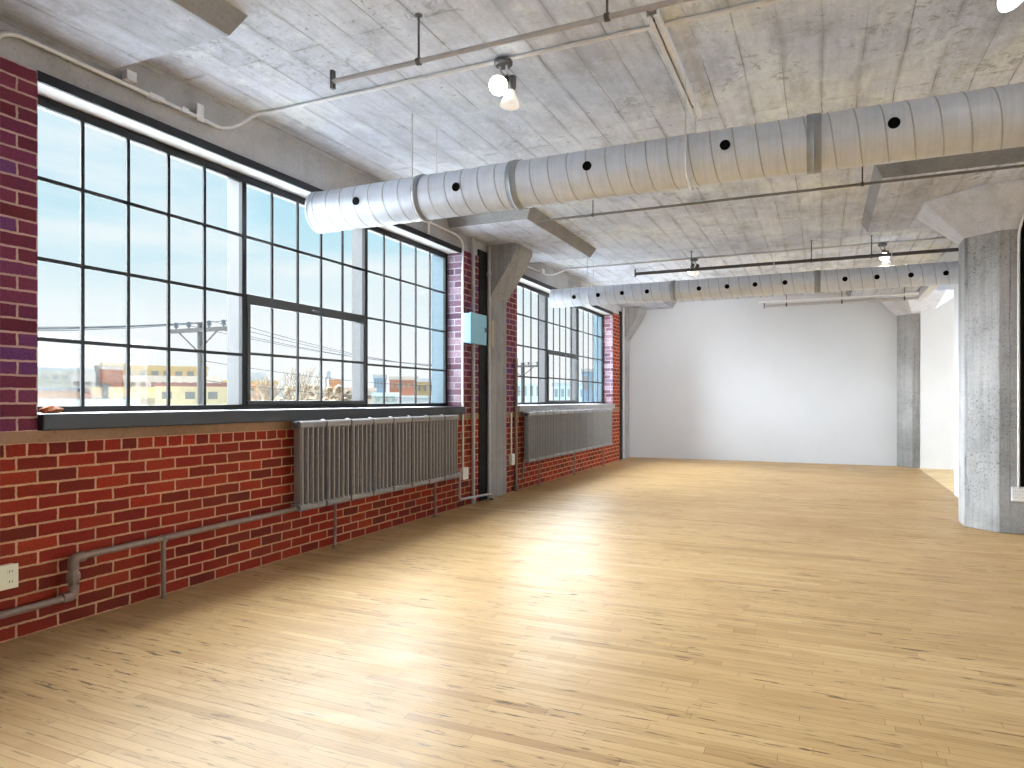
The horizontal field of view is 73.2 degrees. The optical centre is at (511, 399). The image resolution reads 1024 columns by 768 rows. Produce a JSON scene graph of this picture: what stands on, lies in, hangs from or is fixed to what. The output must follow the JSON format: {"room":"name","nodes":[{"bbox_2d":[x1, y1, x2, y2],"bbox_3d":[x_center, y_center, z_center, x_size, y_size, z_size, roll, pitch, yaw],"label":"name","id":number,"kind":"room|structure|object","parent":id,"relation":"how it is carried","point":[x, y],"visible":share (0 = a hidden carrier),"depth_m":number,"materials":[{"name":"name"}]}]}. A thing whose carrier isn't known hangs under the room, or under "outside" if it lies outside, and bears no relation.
{"room":"empty industrial loft","nodes":[
{"label":"empty industrial loft","id":0,"kind":"room"},
{"bbox_2d":[0,414,619,642],"bbox_3d":[-1.586,0.745,5.963,0.380,0.910,19.180,0,0,24],"label":"wall","id":1,"kind":"structure","parent":0,"point":[53,508],"depth_m":4.28,"materials":[{"name":"red brick"}]},
{"bbox_2d":[0,563,17,590],"bbox_3d":[-2.508,0.872,3.382,0.051,0.119,0.141,0,0,24],"label":"outlet box","id":2,"kind":"object","parent":1,"relation":"attached to","point":[8,572],"visible":1,"depth_m":3.40,"materials":[{"name":"beige plastic"}]},
{"bbox_2d":[7,568,13,574],"bbox_3d":[-2.472,0.847,3.403,0.002,0.028,0.032,0,0,24],"label":"socket","id":3,"kind":"object","parent":2,"relation":"attached to","point":[10,571],"depth_m":3.40,"materials":[{"name":"beige plastic"}]},
{"bbox_2d":[7,578,13,584],"bbox_3d":[-2.472,0.896,3.403,0.002,0.028,0.032,0,0,24],"label":"socket","id":4,"kind":"object","parent":2,"relation":"attached to","point":[10,581],"depth_m":3.40,"materials":[{"name":"beige plastic"}]},
{"bbox_2d":[0,56,37,431],"bbox_3d":[-2.942,-0.770,2.944,0.380,1.860,1.540,0,0,24],"label":"wall pier","id":5,"kind":"object","parent":1,"relation":"on","point":[18,82],"visible":1,"depth_m":3.48,"materials":[{"name":"brick"}]},
{"bbox_2d":[36,70,464,430],"bbox_3d":[-1.661,-0.773,5.740,0.425,1.864,4.614,0,0,24],"label":"window","id":6,"kind":"structure","parent":1,"relation":"in","point":[56,96],"depth_m":5.09,"materials":[{"name":"black metal"}]},
{"bbox_2d":[39,406,62,413],"bbox_3d":[-2.478,0.051,3.712,0.075,0.042,0.117,0,0,24],"label":"sponge","id":7,"kind":"object","parent":6,"relation":"on","point":[47,409],"visible":0.98,"depth_m":3.69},
{"bbox_2d":[460,467,467,479],"bbox_3d":[-0.540,0.825,7.763,0.051,0.136,0.126,0,0,24],"label":"outlet box","id":8,"kind":"object","parent":1,"relation":"attached to","point":[463,471],"visible":1,"depth_m":7.72,"materials":[{"name":"white plastic"}]},
{"bbox_2d":[477,249,486,501],"bbox_3d":[-0.361,-0.290,8.279,0.056,2.980,0.268,0,0,24],"label":"trim","id":9,"kind":"structure","parent":1,"relation":"attached to","point":[482,256],"depth_m":8.23,"materials":[{"name":"black metal"}]},
{"bbox_2d":[447,250,516,413],"bbox_3d":[-0.422,-0.770,8.554,0.380,1.860,1.540,0,0,24],"label":"wall pier","id":10,"kind":"object","parent":1,"relation":"on","point":[511,305],"visible":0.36,"depth_m":8.12,"materials":[{"name":"brick"}]},
{"bbox_2d":[427,222,463,467],"bbox_3d":[-0.775,-0.540,7.260,0.024,2.601,1.109,0,0,24],"label":"conduit","id":11,"kind":"object","parent":10,"relation":"attached to","point":[432,223],"visible":0.97,"depth_m":7.75,"materials":[{"name":"grey metal"}]},
{"bbox_2d":[463,312,486,345],"bbox_3d":[-0.444,-0.802,7.838,0.165,0.345,0.405,0,0,24],"label":"electrical box","id":12,"kind":"object","parent":10,"relation":"attached to","point":[474,324],"visible":1,"depth_m":7.73,"materials":[{"name":"metal"}]},
{"bbox_2d":[511,413,511,453],"bbox_3d":[-0.009,0.435,8.966,0.019,0.530,0.020,0,0,24],"label":"conduit","id":13,"kind":"object","parent":1,"relation":"attached to","point":[511,413],"visible":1,"depth_m":8.96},
{"bbox_2d":[509,454,514,464],"bbox_3d":[-0.001,0.770,8.963,0.051,0.146,0.096,0,0,24],"label":"outlet box","id":14,"kind":"object","parent":1,"relation":"attached to","point":[511,456],"visible":1,"depth_m":8.93,"materials":[{"name":"white plastic"}]},
{"bbox_2d":[517,274,614,411],"bbox_3d":[0.859,-0.773,11.350,0.425,1.864,4.614,0,0,24],"label":"window","id":15,"kind":"structure","parent":1,"relation":"in","point":[603,322],"depth_m":11.47,"materials":[{"name":"black metal"}]},
{"bbox_2d":[609,313,619,407],"bbox_3d":[2.063,-0.770,14.086,0.380,1.860,1.370,0,0,24],"label":"wall pier","id":16,"kind":"object","parent":1,"relation":"on","point":[616,318],"visible":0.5,"depth_m":13.62,"materials":[{"name":"red brick"}]},
{"bbox_2d":[619,311,621,459],"bbox_3d":[2.185,-0.290,13.948,0.056,2.980,0.238,0,0,24],"label":"trim","id":17,"kind":"structure","parent":1,"relation":"attached to","point":[620,312],"depth_m":13.87,"materials":[{"name":"metal"}]},
{"bbox_2d":[0,21,621,314],"bbox_3d":[-1.593,-1.850,5.966,0.365,0.300,19.180,0,0,24],"label":"beam spandrel","id":18,"kind":"structure","parent":0,"point":[252,140],"depth_m":4.66,"materials":[{"name":"concrete"}]},
{"bbox_2d":[0,410,629,458],"bbox_3d":[-1.585,0.255,5.963,0.381,0.070,19.180,0,0,24],"label":"ledge","id":19,"kind":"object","parent":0,"point":[96,445],"depth_m":4.10,"materials":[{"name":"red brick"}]},
{"bbox_2d":[0,408,629,444],"bbox_3d":[-1.584,0.190,5.963,0.384,0.060,19.180,0,0,24],"label":"trim","id":20,"kind":"structure","parent":19,"relation":"on","point":[105,433],"depth_m":4.10,"materials":[{"name":"concrete"}]},
{"bbox_2d":[0,457,1023,767],"bbox_3d":[3.751,1.260,3.566,12.080,0.120,19.180,0,0,24],"label":"floor","id":21,"kind":"structure","parent":0,"point":[630,612],"depth_m":3.39,"materials":[{"name":"brown wood"}]},
{"bbox_2d":[0,506,296,618],"bbox_3d":[-2.677,0.997,2.884,0.081,0.401,5.069,0,0,24],"label":"pipe","id":22,"kind":"object","parent":21,"relation":"on","point":[73,576],"visible":1,"depth_m":3.87,"materials":[{"name":"grey metal"}]},
{"bbox_2d":[292,414,458,547],"bbox_3d":[-1.139,0.672,6.315,0.144,1.051,2.520,0,0,24],"label":"radiator","id":23,"kind":"object","parent":21,"relation":"on","point":[336,461],"visible":1,"depth_m":5.94,"materials":[{"name":"grey metal"}]},
{"bbox_2d":[458,472,493,499],"bbox_3d":[-0.430,0.993,7.870,0.061,0.410,0.970,0,0,24],"label":"pipe","id":24,"kind":"object","parent":23,"relation":"attached to","point":[490,494],"visible":0.88,"depth_m":7.69,"materials":[{"name":"metal"}]},
{"bbox_2d":[471,237,475,503],"bbox_3d":[-0.446,-0.341,7.951,0.059,3.075,0.059,0,0,24],"label":"riser pipe","id":25,"kind":"object","parent":21,"relation":"on","point":[473,500],"visible":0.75,"depth_m":7.93,"materials":[{"name":"black metal"}]},
{"bbox_2d":[487,244,490,498],"bbox_3d":[-0.279,-0.341,8.336,0.056,3.075,0.056,0,0,24],"label":"riser pipe","id":26,"kind":"object","parent":21,"relation":"on","point":[488,245],"visible":1,"depth_m":8.32,"materials":[{"name":"black metal"}]},
{"bbox_2d":[491,243,531,496],"bbox_3d":[-0.141,-0.340,8.603,0.652,3.080,0.500,0,0,24],"label":"column","id":27,"kind":"structure","parent":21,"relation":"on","point":[509,262],"depth_m":8.55,"materials":[{"name":"concrete"}]},
{"bbox_2d":[491,320,493,347],"bbox_3d":[-0.248,-0.805,8.399,0.036,0.330,0.080,0,0,24],"label":"board","id":28,"kind":"object","parent":27,"relation":"attached to","point":[492,321],"visible":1,"depth_m":8.38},
{"bbox_2d":[514,358,517,490],"bbox_3d":[0.054,0.324,9.064,0.059,1.747,0.059,0,0,24],"label":"riser pipe","id":29,"kind":"object","parent":21,"relation":"on","point":[516,359],"visible":1,"depth_m":9.04,"materials":[{"name":"grey metal"}]},
{"bbox_2d":[523,408,612,485],"bbox_3d":[0.986,0.672,11.047,0.144,1.051,4.075,0,0,24],"label":"radiator","id":30,"kind":"object","parent":21,"relation":"on","point":[547,434],"visible":1,"depth_m":10.45,"materials":[{"name":"grey metal"}]},
{"bbox_2d":[518,459,526,479],"bbox_3d":[0.134,0.920,9.134,0.179,0.265,0.050,0,0,-43],"label":"pipe","id":31,"kind":"object","parent":30,"relation":"attached to","point":[524,460],"visible":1,"depth_m":9.13,"materials":[{"name":"grey metal"}]},
{"bbox_2d":[622,307,624,458],"bbox_3d":[2.250,-0.341,13.964,0.084,3.075,0.084,0,0,24],"label":"riser pipe","id":32,"kind":"object","parent":21,"relation":"on","point":[623,308],"visible":1,"depth_m":13.94,"materials":[{"name":"metal"}]},
{"bbox_2d":[625,307,646,457],"bbox_3d":[2.399,-0.340,14.259,0.652,3.080,0.500,0,0,24],"label":"pilaster","id":33,"kind":"object","parent":21,"relation":"on","point":[634,316],"visible":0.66,"depth_m":14.20,"materials":[{"name":"concrete"}]},
{"bbox_2d":[875,289,953,467],"bbox_3d":[7.399,-0.343,12.517,1.460,3.085,1.460,0,0,24],"label":"column","id":34,"kind":"structure","parent":21,"relation":"on","point":[907,312],"depth_m":12.28,"materials":[{"name":"concrete"}]},
{"bbox_2d":[917,179,1023,533],"bbox_3d":[4.703,-0.343,6.515,1.460,3.085,1.460,0,0,24],"label":"column","id":35,"kind":"structure","parent":21,"relation":"on","point":[984,220],"depth_m":6.31,"materials":[{"name":"concrete"}]},
{"bbox_2d":[1011,486,1023,501],"bbox_3d":[4.534,0.840,6.133,0.155,0.130,0.052,0,0,24],"label":"outlet box","id":36,"kind":"object","parent":35,"relation":"attached to","point":[1017,493],"visible":1,"depth_m":6.12,"materials":[{"name":"white plastic"}]},
{"bbox_2d":[1017,215,1023,486],"bbox_3d":[4.492,-0.517,6.016,0.022,2.582,0.304,0,0,11],"label":"conduit","id":37,"kind":"object","parent":35,"relation":"attached to","point":[1022,219],"visible":1,"depth_m":6.15,"materials":[{"name":"white metal"}]},
{"bbox_2d":[1021,220,1023,486],"bbox_3d":[4.524,-0.515,5.998,0.102,2.570,0.306,0,0,24],"label":"channel","id":38,"kind":"object","parent":35,"relation":"attached to","point":[1022,228],"visible":1,"depth_m":6.13,"materials":[{"name":"black metal"}]},
{"bbox_2d":[137,0,1023,301],"bbox_3d":[3.751,-2.100,3.566,12.080,0.200,19.180,0,0,24],"label":"ceiling","id":39,"kind":"structure","parent":0,"point":[787,59],"depth_m":4.37,"materials":[{"name":"concrete"}]},
{"bbox_2d":[0,0,247,70],"bbox_3d":[-2.351,-1.945,2.783,1.130,0.130,2.290,0,0,24],"label":"panel","id":40,"kind":"object","parent":39,"relation":"attached to","point":[107,34],"visible":0.8,"depth_m":3.47,"materials":[{"name":"concrete"}]},
{"bbox_2d":[0,0,784,129],"bbox_3d":[1.762,-0.593,2.335,8.699,2.813,1.640,0,0,24],"label":"conduit","id":41,"kind":"object","parent":39,"relation":"attached to","point":[129,76],"visible":1,"depth_m":3.98,"materials":[{"name":"grey metal"}]},
{"bbox_2d":[489,57,518,110],"bbox_3d":[-0.048,-1.838,3.989,0.154,0.284,0.192,0,0,24],"label":"spotlight fixture","id":42,"kind":"object","parent":39,"relation":"attached to","point":[498,85],"visible":1,"depth_m":3.98,"materials":[{"name":"glass"}]},
{"bbox_2d":[330,0,692,89],"bbox_3d":[2.410,-1.859,2.283,7.474,0.282,0.038,0,0,24],"label":"ceiling pipe","id":43,"kind":"object","parent":39,"relation":"hanging from","point":[607,16],"visible":1,"depth_m":3.38,"materials":[{"name":"metal"}]},
{"bbox_2d":[447,207,595,262],"bbox_3d":[0.144,-1.945,8.338,1.130,0.130,2.270,0,0,24],"label":"panel","id":44,"kind":"object","parent":39,"relation":"attached to","point":[548,240],"visible":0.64,"depth_m":7.79,"materials":[{"name":"concrete"}]},
{"bbox_2d":[615,301,675,309],"bbox_3d":[2.535,-1.945,13.661,1.130,0.130,1.640,0,0,24],"label":"panel","id":45,"kind":"object","parent":39,"relation":"attached to","point":[662,304],"visible":0.36,"depth_m":13.73,"materials":[{"name":"concrete"}]},
{"bbox_2d":[304,59,1023,233],"bbox_3d":[3.090,-1.640,3.304,10.078,0.720,0.350,0,0,24],"label":"spiral duct","id":46,"kind":"object","parent":39,"relation":"hanging from","point":[991,118],"visible":1,"depth_m":4.07,"materials":[{"name":"metal"}]},
{"bbox_2d":[646,9,701,118],"bbox_3d":[1.000,-1.977,4.155,0.060,0.044,1.400,0,0,24],"label":"channel","id":47,"kind":"object","parent":39,"relation":"attached to","point":[661,34],"visible":0.96,"depth_m":3.97,"materials":[{"name":"metal"}]},
{"bbox_2d":[688,258,698,275],"bbox_3d":[2.575,-1.865,9.724,0.144,0.230,0.238,0,0,-4],"label":"spotlight fixture","id":48,"kind":"object","parent":39,"relation":"attached to","point":[694,273],"visible":0.66,"depth_m":9.70,"materials":[{"name":"metal"}]},
{"bbox_2d":[527,237,947,275],"bbox_3d":[2.689,-1.902,8.665,5.194,0.194,1.812,0,0,24],"label":"conduit","id":49,"kind":"object","parent":39,"relation":"attached to","point":[541,271],"visible":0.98,"depth_m":9.44,"materials":[{"name":"grey metal"}]},
{"bbox_2d":[549,230,957,307],"bbox_3d":[2.918,-1.661,8.994,5.101,0.677,0.304,0,0,24],"label":"spiral duct","id":50,"kind":"object","parent":39,"relation":"hanging from","point":[939,273],"visible":0.99,"depth_m":8.75,"materials":[{"name":"metal"}]},
{"bbox_2d":[539,164,1023,221],"bbox_3d":[3.521,-1.899,5.544,7.120,0.203,0.038,0,0,24],"label":"ceiling pipe","id":51,"kind":"object","parent":39,"relation":"hanging from","point":[862,183],"visible":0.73,"depth_m":6.00,"materials":[{"name":"metal"}]},
{"bbox_2d":[634,235,957,276],"bbox_3d":[3.474,-1.855,8.788,3.884,0.290,0.056,0,0,24],"label":"ceiling pipe","id":52,"kind":"object","parent":39,"relation":"hanging from","point":[811,260],"visible":0.97,"depth_m":8.68,"materials":[{"name":"metal"}]},
{"bbox_2d":[758,287,918,307],"bbox_3d":[5.343,-1.788,11.407,2.400,0.425,0.070,0,0,24],"label":"ceiling pipe","id":53,"kind":"object","parent":39,"relation":"hanging from","point":[904,294],"visible":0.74,"depth_m":11.35,"materials":[{"name":"metal"}]},
{"bbox_2d":[846,286,920,298],"bbox_3d":[6.430,-1.945,11.911,1.170,0.130,1.640,0,0,24],"label":"panel","id":54,"kind":"object","parent":39,"relation":"attached to","point":[882,291],"visible":0.29,"depth_m":11.96,"materials":[{"name":"concrete"}]},
{"bbox_2d":[878,243,890,265],"bbox_3d":[4.699,-1.838,8.698,0.154,0.284,0.192,0,0,24],"label":"spotlight fixture","id":55,"kind":"object","parent":39,"relation":"attached to","point":[885,260],"visible":0.79,"depth_m":8.70,"materials":[{"name":"metal"}]},
{"bbox_2d":[861,147,1023,231],"bbox_3d":[4.607,-1.945,6.328,2.420,0.130,2.220,0,0,24],"label":"panel","id":56,"kind":"object","parent":39,"relation":"attached to","point":[892,205],"visible":0.5,"depth_m":5.94,"materials":[{"name":"concrete"}]},
{"bbox_2d":[997,0,1022,12],"bbox_3d":[2.086,-1.860,3.107,0.149,0.315,0.386,0,0,-43],"label":"spotlight fixture","id":57,"kind":"object","parent":39,"relation":"attached to","point":[1003,5],"visible":1,"depth_m":3.00,"materials":[{"name":"metal"}]},
{"bbox_2d":[629,293,896,465],"bbox_3d":[4.755,-0.400,13.574,5.710,3.200,0.100,0,0,24],"label":"wall","id":58,"kind":"structure","parent":0,"point":[729,379],"depth_m":13.44,"materials":[{"name":"white paint"}]},
{"bbox_2d":[920,284,953,468],"bbox_3d":[10.127,-0.400,10.854,6.420,3.200,0.100,0,0,24],"label":"wall","id":59,"kind":"structure","parent":0,"point":[936,325],"depth_m":12.03,"materials":[{"name":"white paint"}]},
{"bbox_2d":[918,243,957,496],"bbox_3d":[5.999,-0.400,9.474,0.120,3.200,5.800,0,0,24],"label":"wall partition","id":60,"kind":"structure","parent":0,"point":[924,291],"depth_m":8.67,"materials":[{"name":"white paint"}]},
{"label":"outside","id":61,"kind":"structure","parent":0,"visible":0},
{"bbox_3d":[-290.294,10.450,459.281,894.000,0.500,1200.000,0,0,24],"label":"ground","id":62,"kind":"structure","parent":61,"visible":0},
{"bbox_2d":[38,387,79,398],"bbox_3d":[-48.110,4.468,73.769,14.688,11.463,15.636,0,0,24],"label":"building","id":63,"kind":"structure","parent":62,"relation":"on","point":[43,392],"depth_m":69.74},
{"bbox_2d":[38,367,95,387],"bbox_3d":[-180.486,-1.306,272.506,41.551,23.012,41.325,0,0,24],"label":"building","id":64,"kind":"structure","parent":62,"relation":"on","point":[47,376],"depth_m":260.46,"materials":[{"name":"white"}]},
{"bbox_2d":[78,388,90,398],"bbox_3d":[-41.439,4.552,68.568,2.750,11.295,6.400,0,0,-31],"label":"building","id":65,"kind":"structure","parent":62,"relation":"on","point":[87,392],"depth_m":65.65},
{"bbox_2d":[38,399,138,405],"bbox_3d":[-29.992,5.054,46.194,8.015,10.291,10.400,0,0,-33],"label":"building","id":66,"kind":"structure","parent":62,"relation":"on","point":[41,402],"depth_m":42.58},
{"bbox_2d":[94,365,100,386],"bbox_3d":[-63.922,2.454,107.289,3.826,15.492,3.438,0,0,24],"label":"building","id":67,"kind":"structure","parent":62,"relation":"on","point":[96,367],"depth_m":105.78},
{"bbox_2d":[99,383,110,398],"bbox_3d":[-37.079,4.361,62.861,0.884,11.678,2.400,0,0,-31],"label":"chimney","id":68,"kind":"object","parent":62,"relation":"on","point":[104,386],"visible":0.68,"depth_m":61.96,"materials":[{"name":"grey"}]},
{"bbox_2d":[99,366,123,386],"bbox_3d":[-61.080,2.541,105.298,4.699,15.317,4.681,0,0,24],"label":"building","id":69,"kind":"structure","parent":62,"relation":"on","point":[113,375],"depth_m":104.01,"materials":[{"name":"red brick"}]},
{"bbox_2d":[89,387,154,404],"bbox_3d":[-37.968,4.505,69.955,7.954,11.391,9.400,0,0,-28],"label":"building","id":70,"kind":"structure","parent":62,"relation":"on","point":[146,396],"depth_m":65.66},
{"bbox_2d":[69,374,220,387],"bbox_3d":[-61.212,3.151,116.193,24.513,14.098,25.710,0,0,24],"label":"building","id":71,"kind":"structure","parent":62,"relation":"on","point":[137,381],"depth_m":109.62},
{"bbox_2d":[98,362,208,375],"bbox_3d":[-82.779,0.915,159.994,27.857,18.571,28.376,0,0,24],"label":"building","id":72,"kind":"structure","parent":62,"relation":"on","point":[150,370],"depth_m":152.11,"materials":[{"name":"beige"}]},
{"bbox_2d":[150,350,158,365],"bbox_3d":[-79.665,-8.939,153.649,1.800,6.000,1.712,0,0,24],"label":"mast","id":73,"kind":"object","parent":72,"relation":"on","point":[152,351],"visible":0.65,"depth_m":153.46,"materials":[{"name":"white metal"}]},
{"bbox_2d":[152,383,226,404],"bbox_3d":[-27.947,4.388,62.104,7.374,11.625,9.400,0,0,-24],"label":"building","id":74,"kind":"structure","parent":62,"relation":"on","point":[180,393],"depth_m":57.54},
{"bbox_2d":[170,319,226,404],"bbox_3d":[-11.254,3.680,24.977,2.900,13.040,0.456,0,0,24],"label":"utility pole","id":75,"kind":"object","parent":62,"relation":"on","point":[198,329],"visible":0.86,"depth_m":24.86,"materials":[{"name":"grey wood"}]},
{"bbox_2d":[38,324,158,327],"bbox_3d":[-18.268,-2.270,12.043,0.022,1.123,29.403,0,0,24],"label":"power line","id":76,"kind":"object","parent":75,"relation":"attached to","point":[152,324],"visible":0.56,"depth_m":22.53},
{"bbox_2d":[38,322,192,328],"bbox_3d":[-17.675,-2.220,11.777,0.022,1.223,29.404,0,0,24],"label":"power line","id":77,"kind":"object","parent":75,"relation":"attached to","point":[192,322],"visible":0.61,"depth_m":21.96,"materials":[{"name":"grey metal"}]},
{"bbox_2d":[38,321,212,329],"bbox_3d":[-16.763,-2.170,11.367,0.022,1.323,29.404,0,0,24],"label":"power line","id":78,"kind":"object","parent":75,"relation":"attached to","point":[211,321],"visible":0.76,"depth_m":21.46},
{"bbox_2d":[38,320,226,330],"bbox_3d":[-16.125,-2.120,11.080,0.022,1.423,29.404,0,0,24],"label":"power line","id":79,"kind":"object","parent":75,"relation":"attached to","point":[226,320],"visible":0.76,"depth_m":20.66,"materials":[{"name":"black metal"}]},
{"bbox_2d":[206,380,520,397],"bbox_3d":[-5.035,-0.400,38.329,0.022,0.623,29.402,0,0,24],"label":"power line","id":80,"kind":"object","parent":75,"relation":"attached to","point":[206,380],"visible":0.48,"depth_m":29.58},
{"bbox_2d":[206,361,524,385],"bbox_3d":[-5.035,-1.100,38.329,0.022,0.623,29.402,0,0,24],"label":"power line","id":81,"kind":"object","parent":75,"relation":"attached to","point":[206,361],"visible":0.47,"depth_m":30.04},
{"bbox_2d":[221,380,277,400],"bbox_3d":[-38.202,3.761,100.609,13.951,12.878,13.953,0,0,24],"label":"building","id":82,"kind":"structure","parent":62,"relation":"on","point":[223,381],"depth_m":95.26,"materials":[{"name":"beige"}]},
{"bbox_2d":[251,373,264,380],"bbox_3d":[-68.101,1.718,179.349,19.489,16.963,19.495,0,0,24],"label":"building","id":83,"kind":"structure","parent":62,"relation":"on","point":[253,375],"depth_m":170.52,"materials":[{"name":"white"}]},
{"bbox_2d":[250,374,285,400],"bbox_3d":[-27.597,3.724,75.615,4.267,12.976,6.297,0,0,24],"label":"bare tree","id":84,"kind":"object","parent":62,"relation":"on","point":[263,392],"visible":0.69,"depth_m":75.89,"materials":[{"name":"brown plant"}]},
{"bbox_2d":[261,396,339,400],"bbox_3d":[-27.529,4.940,91.941,8.346,11.328,8.177,0,0,24],"label":"thicket","id":85,"kind":"object","parent":62,"relation":"on","point":[309,397],"visible":0.02,"depth_m":90.32,"materials":[{"name":"plant"}]},
{"bbox_2d":[281,363,327,399],"bbox_3d":[-24.369,2.881,80.943,5.270,14.660,6.727,0,0,-20],"label":"bare tree","id":86,"kind":"object","parent":62,"relation":"on","point":[301,384],"visible":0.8,"depth_m":80.37,"materials":[{"name":"plant"}]},
{"bbox_2d":[276,384,339,400],"bbox_3d":[-27.867,3.791,94.525,9.177,12.844,5.011,0,0,-7],"label":"bare tree","id":87,"kind":"object","parent":62,"relation":"on","point":[290,394],"visible":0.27,"depth_m":94.42,"materials":[{"name":"beige plant"}]},
{"bbox_2d":[285,384,348,399],"bbox_3d":[-30.925,4.053,111.937,10.033,13.474,9.805,0,0,24],"label":"thicket","id":88,"kind":"object","parent":62,"relation":"on","point":[337,390],"visible":0.13,"depth_m":110.23,"materials":[{"name":"beige plant"}]},
{"bbox_2d":[277,387,376,403],"bbox_3d":[-41.546,3.747,155.797,24.031,12.906,22.801,0,0,24],"label":"building","id":89,"kind":"structure","parent":62,"relation":"on","point":[370,390],"depth_m":151.11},
{"bbox_2d":[323,367,330,386],"bbox_3d":[-61.500,-0.474,230.000,4.199,21.385,4.333,0,0,24],"label":"water tower","id":90,"kind":"structure","parent":62,"relation":"on","point":[327,373],"depth_m":229.13,"materials":[{"name":"white"}]},
{"bbox_2d":[328,379,340,399],"bbox_3d":[-37.051,3.025,144.844,8.652,14.349,9.866,0,0,24],"label":"building","id":91,"kind":"structure","parent":62,"relation":"on","point":[332,383],"depth_m":139.86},
{"bbox_2d":[373,374,386,392],"bbox_3d":[-38.227,1.596,199.822,14.839,17.208,18.902,0,0,24],"label":"building","id":92,"kind":"structure","parent":62,"relation":"on","point":[378,379],"depth_m":189.91,"materials":[{"name":"blue"}]},
{"bbox_2d":[371,393,398,403],"bbox_3d":[-14.594,4.695,79.919,3.096,11.010,10.400,0,0,-10],"label":"building","id":93,"kind":"structure","parent":62,"relation":"on","point":[377,397],"depth_m":74.90,"materials":[{"name":"white"}]},
{"bbox_2d":[388,376,417,395],"bbox_3d":[-24.752,2.551,157.409,13.788,15.298,16.403,0,0,24],"label":"building","id":94,"kind":"structure","parent":62,"relation":"on","point":[408,383],"depth_m":149.94,"materials":[{"name":"red brick"}]},
{"bbox_2d":[395,396,431,402],"bbox_3d":[-9.560,4.874,74.960,5.761,10.651,10.400,0,0,-7],"label":"building","id":95,"kind":"structure","parent":62,"relation":"on","point":[404,399],"depth_m":69.80,"materials":[{"name":"white"}]},
{"bbox_2d":[417,378,431,395],"bbox_3d":[-16.732,3.079,137.445,12.232,14.241,15.761,0,0,24],"label":"building","id":96,"kind":"structure","parent":62,"relation":"on","point":[421,390],"depth_m":129.85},
{"bbox_2d":[518,380,537,401],"bbox_3d":[6.288,1.988,222.495,19.400,16.424,27.466,0,0,24],"label":"building","id":97,"kind":"structure","parent":62,"relation":"on","point":[527,382],"depth_m":210.00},
{"bbox_2d":[518,362,537,401],"bbox_3d":[0.793,3.680,51.795,2.900,13.040,0.456,0,0,24],"label":"utility pole","id":98,"kind":"object","parent":62,"relation":"on","point":[528,365],"visible":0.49,"depth_m":51.68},
{"bbox_2d":[192,326,431,364],"bbox_3d":[-6.221,-2.470,38.862,0.022,0.723,29.402,0,0,24],"label":"power line","id":99,"kind":"object","parent":98,"relation":"attached to","point":[192,326],"visible":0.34,"depth_m":31.02,"materials":[{"name":"black metal"}]},
{"bbox_2d":[207,326,421,364],"bbox_3d":[-5.628,-2.420,38.595,0.022,0.823,29.402,0,0,24],"label":"power line","id":100,"kind":"object","parent":98,"relation":"attached to","point":[207,326],"visible":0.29,"depth_m":31.06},
{"bbox_2d":[213,321,527,365],"bbox_3d":[-4.716,-2.370,38.185,0.022,0.923,29.403,0,0,24],"label":"power line","id":101,"kind":"object","parent":98,"relation":"attached to","point":[213,321],"visible":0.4,"depth_m":29.84,"materials":[{"name":"black metal"}]},
{"bbox_2d":[251,327,536,365],"bbox_3d":[-4.077,-2.320,37.899,0.022,1.023,29.403,0,0,24],"label":"power line","id":102,"kind":"object","parent":98,"relation":"attached to","point":[251,327],"visible":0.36,"depth_m":29.59,"materials":[{"name":"black metal"}]},
{"bbox_2d":[552,383,581,401],"bbox_3d":[15.899,2.824,192.458,16.767,14.752,26.882,0,0,24],"label":"building","id":103,"kind":"structure","parent":62,"relation":"on","point":[556,385],"depth_m":180.02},
{"bbox_2d":[581,369,593,401],"bbox_3d":[20.007,1.681,162.406,14.205,17.037,26.341,0,0,24],"label":"building","id":104,"kind":"structure","parent":62,"relation":"on","point":[585,370],"depth_m":150.19,"materials":[{"name":"blue glass"}]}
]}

